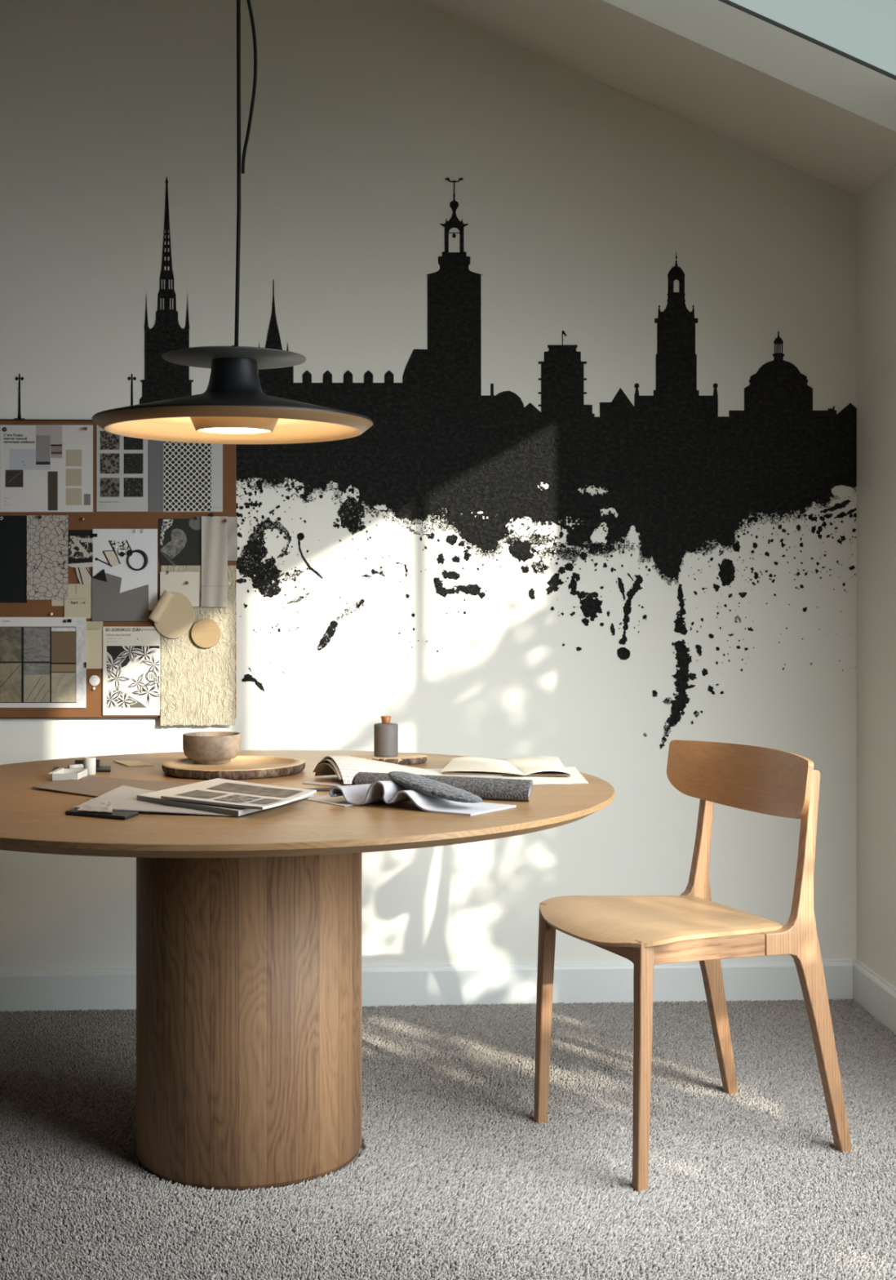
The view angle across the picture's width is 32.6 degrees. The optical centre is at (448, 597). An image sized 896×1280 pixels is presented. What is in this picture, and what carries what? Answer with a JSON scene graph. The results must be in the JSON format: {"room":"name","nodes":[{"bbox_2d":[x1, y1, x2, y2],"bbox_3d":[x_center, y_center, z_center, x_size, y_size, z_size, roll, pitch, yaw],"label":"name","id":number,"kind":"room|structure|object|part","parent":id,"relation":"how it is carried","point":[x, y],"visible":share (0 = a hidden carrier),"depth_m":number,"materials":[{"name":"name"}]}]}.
{"room":"design studio","nodes":[
{"label":"design studio","id":0,"kind":"room"},
{"bbox_2d":[0,0,857,969],"bbox_3d":[-1.627,-1.183,4.324,5.613,4.718,0.120,0,0,-3],"label":"wall","id":1,"kind":"structure","parent":0,"point":[578,195],"depth_m":4.35,"materials":[{"name":"paint"}]},
{"bbox_2d":[0,418,237,718],"bbox_3d":[-1.002,-0.080,4.281,0.820,0.835,0.029,0,0,-3],"label":"pinboard","id":2,"kind":"object","parent":1,"relation":"attached to","point":[95,519],"depth_m":4.29,"materials":[{"name":"brown"}]},
{"bbox_2d":[0,515,26,602],"bbox_3d":[-1.245,-0.107,4.267,0.140,0.243,0.001,0,0,-3],"label":"sheet","id":3,"kind":"object","parent":2,"relation":"attached to","point":[13,529],"visible":1,"depth_m":4.27,"materials":[{"name":"paper"}]},
{"bbox_2d":[0,617,86,707],"bbox_3d":[-1.162,0.181,4.268,0.304,0.253,0.003,0,0,-2],"label":"sheet","id":4,"kind":"object","parent":2,"relation":"attached to","point":[42,660],"visible":1,"depth_m":4.27,"materials":[{"name":"white paper"}]},
{"bbox_2d":[0,425,93,511],"bbox_3d":[-1.121,-0.360,4.274,0.256,0.244,0.002,0,0,-3],"label":"poster","id":5,"kind":"object","parent":2,"relation":"attached to","point":[43,468],"visible":1,"depth_m":4.27,"materials":[{"name":"white paper"}]},
{"bbox_2d":[26,515,68,599],"bbox_3d":[-1.118,-0.112,4.271,0.114,0.236,0.003,0,0,-3],"label":"swatch","id":6,"kind":"object","parent":2,"relation":"attached to","point":[47,537],"visible":1,"depth_m":4.27,"materials":[{"name":"beige paper"}]},
{"bbox_2d":[51,600,64,605],"bbox_3d":[-1.066,0.002,4.277,0.081,0.042,0.001,0,0,-3],"label":"slip","id":7,"kind":"object","parent":2,"relation":"attached to","point":[54,602],"visible":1,"depth_m":4.28,"materials":[{"name":"paper"}]},
{"bbox_2d":[64,583,92,618],"bbox_3d":[-1.032,0.011,4.276,0.078,0.096,0.001,0,0,-3],"label":"note","id":8,"kind":"object","parent":2,"relation":"attached to","point":[78,603],"visible":1,"depth_m":4.28,"materials":[{"name":"paper"}]},
{"bbox_2d":[68,529,93,568],"bbox_3d":[-1.026,-0.135,4.277,0.069,0.107,0.001,0,0,-3],"label":"photo","id":9,"kind":"object","parent":2,"relation":"attached to","point":[80,541],"visible":1,"depth_m":4.28},
{"bbox_2d":[75,567,93,584],"bbox_3d":[-1.013,-0.060,4.276,0.054,0.049,0.001,0,0,-3],"label":"paper scrap","id":10,"kind":"object","parent":2,"relation":"attached to","point":[84,575],"visible":1,"depth_m":4.28,"materials":[{"name":"white paper"}]},
{"bbox_2d":[88,675,99,685],"bbox_3d":[-0.989,0.232,4.280,0.030,0.030,0.003,0,0,-3],"label":"round tag","id":11,"kind":"object","parent":2,"relation":"attached to","point":[94,680],"visible":1,"depth_m":4.28,"materials":[{"name":"white paper"}]},
{"bbox_2d":[86,621,102,668],"bbox_3d":[-1.001,0.133,4.279,0.071,0.132,0.001,0,0,-3],"label":"card","id":12,"kind":"object","parent":2,"relation":"attached to","point":[94,628],"visible":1,"depth_m":4.28,"materials":[{"name":"paper"}]},
{"bbox_2d":[92,573,148,621],"bbox_3d":[-0.916,-0.001,4.279,0.157,0.134,0.002,0,0,-3],"label":"sheet","id":13,"kind":"object","parent":2,"relation":"attached to","point":[108,604],"visible":1,"depth_m":4.28,"materials":[{"name":"paper"}]},
{"bbox_2d":[93,568,106,582],"bbox_3d":[-0.973,-0.061,4.274,0.041,0.036,0.001,0,0,-3],"label":"triangle","id":14,"kind":"object","parent":13,"relation":"attached to","point":[101,575],"visible":1,"depth_m":4.27,"materials":[{"name":"black paper"}]},
{"bbox_2d":[97,425,148,511],"bbox_3d":[-0.911,-0.362,4.285,0.142,0.243,0.001,0,0,-3],"label":"sheet","id":15,"kind":"object","parent":2,"relation":"attached to","point":[122,461],"visible":0.98,"depth_m":4.29,"materials":[{"name":"grey paper"}]},
{"bbox_2d":[93,528,157,609],"bbox_3d":[-0.903,-0.078,4.281,0.179,0.228,0.003,0,0,-3],"label":"sheet","id":16,"kind":"object","parent":2,"relation":"attached to","point":[112,548],"visible":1,"depth_m":4.28,"materials":[{"name":"paper"}]},
{"bbox_2d":[126,549,148,570],"bbox_3d":[-0.868,-0.104,4.280,0.059,0.059,0.002,0,0,-3],"label":"ring","id":17,"kind":"object","parent":16,"relation":"attached to","point":[145,557],"visible":1,"depth_m":4.28,"materials":[{"name":"black metal"}]},
{"bbox_2d":[102,626,159,715],"bbox_3d":[-0.885,0.206,4.280,0.158,0.249,0.004,0,0,-3],"label":"print","id":18,"kind":"object","parent":2,"relation":"attached to","point":[131,655],"visible":1,"depth_m":4.28,"materials":[{"name":"beige paper"}]},
{"bbox_2d":[160,572,199,606],"bbox_3d":[-0.751,-0.023,4.287,0.108,0.097,0.003,0,0,-3],"label":"swatch","id":19,"kind":"object","parent":2,"relation":"attached to","point":[171,581],"visible":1,"depth_m":4.29,"materials":[{"name":"beige paper"}]},
{"bbox_2d":[159,516,201,565],"bbox_3d":[-0.739,-0.158,4.293,0.141,0.139,0.001,0,0,-3],"label":"sheet","id":20,"kind":"object","parent":2,"relation":"attached to","point":[180,539],"visible":1,"depth_m":4.29,"materials":[{"name":"paper"}]},
{"bbox_2d":[148,440,222,511],"bbox_3d":[-0.736,-0.362,4.294,0.206,0.244,0.001,0,0,-3],"label":"poster","id":21,"kind":"object","parent":2,"relation":"attached to","point":[184,477],"visible":0.74,"depth_m":4.29,"materials":[{"name":"grey paper"}]},
{"bbox_2d":[160,565,235,725],"bbox_3d":[-0.699,0.135,4.289,0.210,0.450,0.016,0,0,-3],"label":"sample","id":22,"kind":"object","parent":2,"relation":"attached to","point":[198,684],"visible":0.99,"depth_m":4.29,"materials":[{"name":"beige paper"}]},
{"bbox_2d":[148,590,194,638],"bbox_3d":[-0.772,0.047,4.265,0.124,0.136,0.035,0,0,-3],"label":"disc","id":23,"kind":"object","parent":22,"relation":"attached to","point":[173,615],"visible":1,"depth_m":4.28,"materials":[{"name":"beige paper"}]},
{"bbox_2d":[191,618,221,648],"bbox_3d":[-0.677,0.100,4.287,0.083,0.083,0.012,0,0,-3],"label":"wooden disc","id":24,"kind":"object","parent":22,"relation":"attached to","point":[205,633],"visible":1,"depth_m":4.28,"materials":[{"name":"brown wood"}]},
{"bbox_3d":[-0.655,-0.101,4.290,0.073,0.254,0.008,0,0,-3],"label":"linen strip","id":25,"kind":"part","parent":2,"relation":"part of","materials":[{"name":"beige fabric"}]},
{"bbox_3d":[-0.609,-0.165,4.298,0.035,0.123,0.005,0,0,-3],"label":"felt strip","id":26,"kind":"part","parent":2,"relation":"part of","materials":[{"name":"grey fabric"}]},
{"bbox_2d":[0,959,853,1012],"bbox_3d":[-1.632,1.101,4.256,5.596,0.118,0.016,0,0,-3],"label":"baseboard","id":27,"kind":"structure","parent":1,"relation":"attached to","point":[98,988],"depth_m":4.34,"materials":[{"name":"white paint"}]},
{"bbox_2d":[13,177,857,748],"bbox_3d":[-0.079,-0.380,4.346,2.518,1.629,0.001,0,0,-3],"label":"mural","id":28,"kind":"object","parent":1,"relation":"attached to","point":[685,474],"visible":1,"depth_m":4.37,"materials":[{"name":"black paint"}]},
{"bbox_2d":[5,1021,891,1279],"bbox_3d":[-1.395,1.188,-0.002,5.813,0.056,8.745,0,0,-3],"label":"floor","id":29,"kind":"structure","parent":0,"point":[361,1149],"depth_m":3.05,"materials":[{"name":"grey carpet"}]},
{"bbox_2d":[0,750,614,1190],"bbox_3d":[-0.416,0.775,3.216,1.524,0.762,1.524,0,0,-3],"label":"pedestal table","id":30,"kind":"object","parent":29,"relation":"on","point":[249,926],"depth_m":3.00,"materials":[{"name":"brown wood"}]},
{"bbox_2d":[51,766,60,771],"bbox_3d":[-0.899,0.394,3.507,0.014,0.003,0.093,0,0,-10],"label":"eraser","id":31,"kind":"object","parent":30,"relation":"on","point":[55,767],"visible":0.62,"depth_m":3.52,"materials":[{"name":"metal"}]},
{"bbox_2d":[48,768,87,781],"bbox_3d":[-0.830,0.387,3.348,0.063,0.018,0.096,0,0,-1],"label":"tray","id":32,"kind":"object","parent":30,"relation":"on","point":[60,774],"visible":1,"depth_m":3.32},
{"bbox_2d":[67,764,83,768],"bbox_3d":[-0.857,0.390,3.526,0.037,0.011,0.011,0,0,-39],"label":"paper roll","id":33,"kind":"object","parent":30,"relation":"on","point":[76,766],"visible":0.74,"depth_m":3.52,"materials":[{"name":"white paper"}]},
{"bbox_2d":[75,759,100,768],"bbox_3d":[-0.835,0.386,3.545,0.051,0.021,0.058,0,0,44],"label":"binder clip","id":34,"kind":"object","parent":30,"relation":"on","point":[77,762],"visible":0.41,"depth_m":3.54,"materials":[{"name":"black metal"}]},
{"bbox_2d":[83,756,95,775],"bbox_3d":[-0.801,0.377,3.420,0.027,0.038,0.027,0,0,-3],"label":"thread spool","id":35,"kind":"object","parent":30,"relation":"on","point":[89,762],"visible":0.94,"depth_m":3.41},
{"bbox_2d":[65,808,138,819],"bbox_3d":[-0.631,0.393,2.784,0.162,0.006,0.059,0,0,28],"label":"portfolio","id":36,"kind":"object","parent":30,"relation":"on","point":[118,815],"visible":0.84,"depth_m":2.76,"materials":[{"name":"black leather"}]},
{"bbox_2d":[76,799,113,813],"bbox_3d":[-0.644,0.386,2.841,0.070,0.004,0.186,0,0,-3],"label":"sheet","id":37,"kind":"object","parent":36,"relation":"on","point":[106,806],"visible":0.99,"depth_m":2.80,"materials":[{"name":"grey paper"}]},
{"bbox_2d":[95,765,111,772],"bbox_3d":[-0.793,0.393,3.511,0.039,0.005,0.093,0,0,-11],"label":"case","id":38,"kind":"object","parent":30,"relation":"on","point":[101,768],"visible":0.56,"depth_m":3.48,"materials":[{"name":"metal"}]},
{"bbox_2d":[31,776,196,797],"bbox_3d":[-0.718,0.392,3.183,0.328,0.008,0.251,0,0,32],"label":"folder","id":39,"kind":"object","parent":30,"relation":"on","point":[92,786],"visible":0.75,"depth_m":3.19,"materials":[{"name":"paper"}]},
{"bbox_2d":[113,760,154,766],"bbox_3d":[-0.748,0.394,3.641,0.057,0.003,0.127,0,0,-30],"label":"card","id":40,"kind":"object","parent":30,"relation":"on","point":[129,763],"visible":1,"depth_m":3.63,"materials":[{"name":"beige paper"}]},
{"bbox_2d":[75,785,235,816],"bbox_3d":[-0.517,0.386,2.917,0.328,0.018,0.258,0,0,11],"label":"sheet","id":41,"kind":"object","parent":30,"relation":"on","point":[124,797],"visible":0.41,"depth_m":2.87,"materials":[{"name":"grey paper"}]},
{"bbox_2d":[137,777,314,816],"bbox_3d":[-0.430,0.386,2.979,0.271,0.015,0.385,0,0,22],"label":"magazine","id":42,"kind":"object","parent":41,"relation":"on","point":[153,797],"visible":0.3,"depth_m":2.87,"materials":[{"name":"grey paper"}]},
{"bbox_2d":[160,779,316,809],"bbox_3d":[-0.394,0.375,2.916,0.304,0.012,0.227,0,0,34],"label":"magazine","id":43,"kind":"object","parent":42,"relation":"on","point":[221,793],"visible":1,"depth_m":2.90,"materials":[{"name":"grey paper"}]},
{"bbox_2d":[161,755,305,780],"bbox_3d":[-0.486,0.385,3.468,0.324,0.022,0.324,0,0,-3],"label":"serving board","id":44,"kind":"object","parent":30,"relation":"on","point":[242,766],"visible":0.94,"depth_m":3.39,"materials":[{"name":"brown wood"}]},
{"bbox_2d":[182,731,241,764],"bbox_3d":[-0.539,0.345,3.500,0.132,0.066,0.132,0,0,-3],"label":"bowl","id":45,"kind":"object","parent":44,"relation":"on","point":[209,748],"visible":1,"depth_m":3.45,"materials":[{"name":"ceramic"}]},
{"bbox_2d":[306,787,330,791],"bbox_3d":[-0.245,0.395,3.144,0.122,0.002,0.048,0,0,-3],"label":"swatch","id":46,"kind":"object","parent":30,"relation":"on","point":[320,788],"visible":0.35,"depth_m":3.15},
{"bbox_3d":[-0.266,0.395,3.245,0.102,0.001,0.039,0,0,29],"label":"grey page strip","id":47,"kind":"part","parent":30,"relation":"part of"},
{"bbox_2d":[306,795,353,806],"bbox_3d":[-0.217,0.395,2.979,0.149,0.001,0.092,0,0,44],"label":"sheet","id":48,"kind":"object","parent":30,"relation":"on","point":[339,801],"visible":0.75,"depth_m":2.98,"materials":[{"name":"white paper"}]},
{"bbox_2d":[351,753,427,764],"bbox_3d":[-0.143,0.388,3.659,0.188,0.017,0.113,0,0,-3],"label":"wood slice","id":49,"kind":"object","parent":30,"relation":"on","point":[402,758],"visible":0.62,"depth_m":3.62,"materials":[{"name":"brown wood"}]},
{"bbox_2d":[373,715,398,757],"bbox_3d":[-0.148,0.331,3.655,0.057,0.095,0.057,0,0,-3],"label":"bottle","id":50,"kind":"object","parent":49,"relation":"on","point":[385,733],"visible":1,"depth_m":3.63,"materials":[{"name":"grey ceramic"}]},
{"bbox_2d":[312,755,502,784],"bbox_3d":[-0.085,0.368,3.391,0.426,0.054,0.339,0,0,-3],"label":"magazine","id":51,"kind":"object","parent":30,"relation":"on","point":[345,767],"visible":0.59,"depth_m":3.28,"materials":[{"name":"grey paper"}]},
{"bbox_2d":[328,780,515,815],"bbox_3d":[-0.050,0.371,2.919,0.329,0.050,0.149,0,0,32],"label":"sheet","id":52,"kind":"object","parent":30,"relation":"on","point":[388,791],"visible":0.83,"depth_m":2.89,"materials":[{"name":"white paper"}]},
{"bbox_2d":[388,771,482,803],"bbox_3d":[-0.025,0.358,2.892,0.210,0.047,0.078,0,0,33],"label":"roll","id":53,"kind":"object","parent":52,"relation":"on","point":[433,788],"visible":1,"depth_m":2.87,"materials":[{"name":"grey fabric"}]},
{"bbox_2d":[351,772,533,801],"bbox_3d":[-0.014,0.375,3.041,0.381,0.042,0.044,0,0,22],"label":"roll","id":54,"kind":"object","parent":30,"relation":"on","point":[495,788],"visible":0.5,"depth_m":2.99,"materials":[{"name":"grey fabric"}]},
{"bbox_2d":[440,755,570,776],"bbox_3d":[0.124,0.384,3.501,0.292,0.014,0.324,0,0,-3],"label":"open notebook","id":55,"kind":"object","parent":30,"relation":"on","point":[533,765],"visible":1,"depth_m":3.45,"materials":[{"name":"white paper"}]},
{"bbox_2d":[502,766,588,784],"bbox_3d":[0.178,0.394,3.377,0.249,0.003,0.323,0,0,-3],"label":"sheet","id":56,"kind":"object","parent":30,"relation":"on","point":[575,777],"visible":0.48,"depth_m":3.33,"materials":[{"name":"white paper"}]},
{"bbox_2d":[0,998,895,1279],"bbox_3d":[-0.288,1.154,3.200,3.034,0.012,2.245,0,0,-3],"label":"carpet","id":57,"kind":"structure","parent":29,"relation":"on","point":[468,1172],"depth_m":3.10,"materials":[{"name":"grey carpet"}]},
{"bbox_2d":[533,739,852,1191],"bbox_3d":[0.508,0.741,3.260,0.554,0.831,0.525,0,0,-24],"label":"dining chair","id":58,"kind":"object","parent":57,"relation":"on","point":[646,931],"visible":1,"depth_m":3.18,"materials":[{"name":"brown wood"}]},
{"bbox_3d":[0.214,0.914,3.365,0.042,0.484,0.036,0,0,-24],"label":"leg","id":59,"kind":"part","parent":58,"relation":"part of","materials":[{"name":"brown wood"}]},
{"bbox_3d":[0.302,0.704,3.183,0.020,0.052,0.370,0,0,-24],"label":"rail","id":60,"kind":"part","parent":58,"relation":"part of","materials":[{"name":"brown wood"}]},
{"bbox_3d":[0.380,0.914,2.995,0.042,0.484,0.036,0,0,-24],"label":"leg","id":61,"kind":"part","parent":58,"relation":"part of","materials":[{"name":"brown wood"}]},
{"bbox_3d":[0.435,0.681,3.242,0.407,0.035,0.461,0,0,-24],"label":"seat","id":62,"kind":"part","parent":58,"relation":"part of","materials":[{"name":"brown wood"}]},
{"bbox_3d":[0.519,0.700,3.065,0.272,0.057,0.025,0,0,-25],"label":"rail","id":63,"kind":"part","parent":58,"relation":"part of","materials":[{"name":"brown wood"}]},
{"bbox_3d":[0.579,0.757,3.520,0.210,0.799,0.044,0,0,-24],"label":"leg","id":64,"kind":"part","parent":58,"relation":"part of","materials":[{"name":"brown wood"}]},
{"bbox_3d":[0.649,0.396,3.323,0.084,0.141,0.525,0,0,-24],"label":"backrest","id":65,"kind":"part","parent":58,"relation":"part of","materials":[{"name":"brown wood"}]},
{"bbox_3d":[0.738,0.757,3.166,0.210,0.799,0.044,0,0,-24],"label":"leg","id":66,"kind":"part","parent":58,"relation":"part of","materials":[{"name":"brown wood"}]},
{"bbox_2d":[418,0,895,195],"bbox_3d":[-1.385,-2.407,-0.002,5.873,2.615,8.785,0,0,-3],"label":"ceiling","id":67,"kind":"structure","parent":0,"point":[577,36],"depth_m":4.08,"materials":[{"name":"paint"}]},
{"bbox_2d":[92,0,373,444],"bbox_3d":[-0.446,-1.121,3.200,0.581,1.549,0.581,0,0,1],"label":"pendant lamp","id":68,"kind":"object","parent":67,"relation":"hanging from","point":[233,408],"visible":1,"depth_m":3.16,"materials":[{"name":"black metal"}]},
{"bbox_3d":[-0.446,-0.431,3.200,0.581,0.133,0.581,0,0,-3],"label":"lamp shade","id":69,"kind":"part","parent":68,"relation":"part of","materials":[{"name":"black metal"}]},
{"bbox_2d":[199,427,269,433],"bbox_3d":[-0.446,-0.351,3.200,0.153,0.001,0.153,0,0,-3],"label":"diffuser","id":70,"kind":"object","parent":68,"relation":"attached to","point":[203,430],"depth_m":3.22,"materials":[{"name":"beige"}]},
{"bbox_3d":[-0.440,-1.187,3.200,0.014,1.336,0.008,0,0,-3],"label":"cord","id":71,"kind":"part","parent":68,"relation":"part of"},
{"bbox_3d":[-0.422,-1.370,3.198,0.048,0.970,0.014,0,0,-3],"label":"slack cord","id":72,"kind":"part","parent":68,"relation":"part of","materials":[{"name":"black plastic"}]},
{"bbox_2d":[718,0,895,79],"bbox_3d":[0.564,-1.570,3.418,1.392,0.603,0.965,0,0,-3],"label":"window frame","id":73,"kind":"structure","parent":67,"relation":"attached to","point":[726,2],"depth_m":3.87,"materials":[{"name":"metal"}]},
{"bbox_2d":[857,163,895,987],"bbox_3d":[1.429,-0.002,0.209,0.050,2.355,8.665,0,0,-3],"label":"wall","id":74,"kind":"structure","parent":0,"point":[877,203],"depth_m":4.24,"materials":[{"name":"paint"}]},
{"bbox_2d":[575,0,895,144],"bbox_3d":[0.534,-1.451,3.417,1.352,0.590,0.987,0,0,-3],"label":"trim","id":75,"kind":"structure","parent":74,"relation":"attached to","point":[623,12],"depth_m":3.87,"materials":[{"name":"paint"}]},
{"bbox_2d":[852,959,895,1035],"bbox_3d":[1.399,1.101,0.148,0.016,0.118,8.545,0,0,-3],"label":"baseboard","id":76,"kind":"structure","parent":74,"relation":"attached to","point":[876,995],"depth_m":4.21,"materials":[{"name":"white paint"}]}
]}

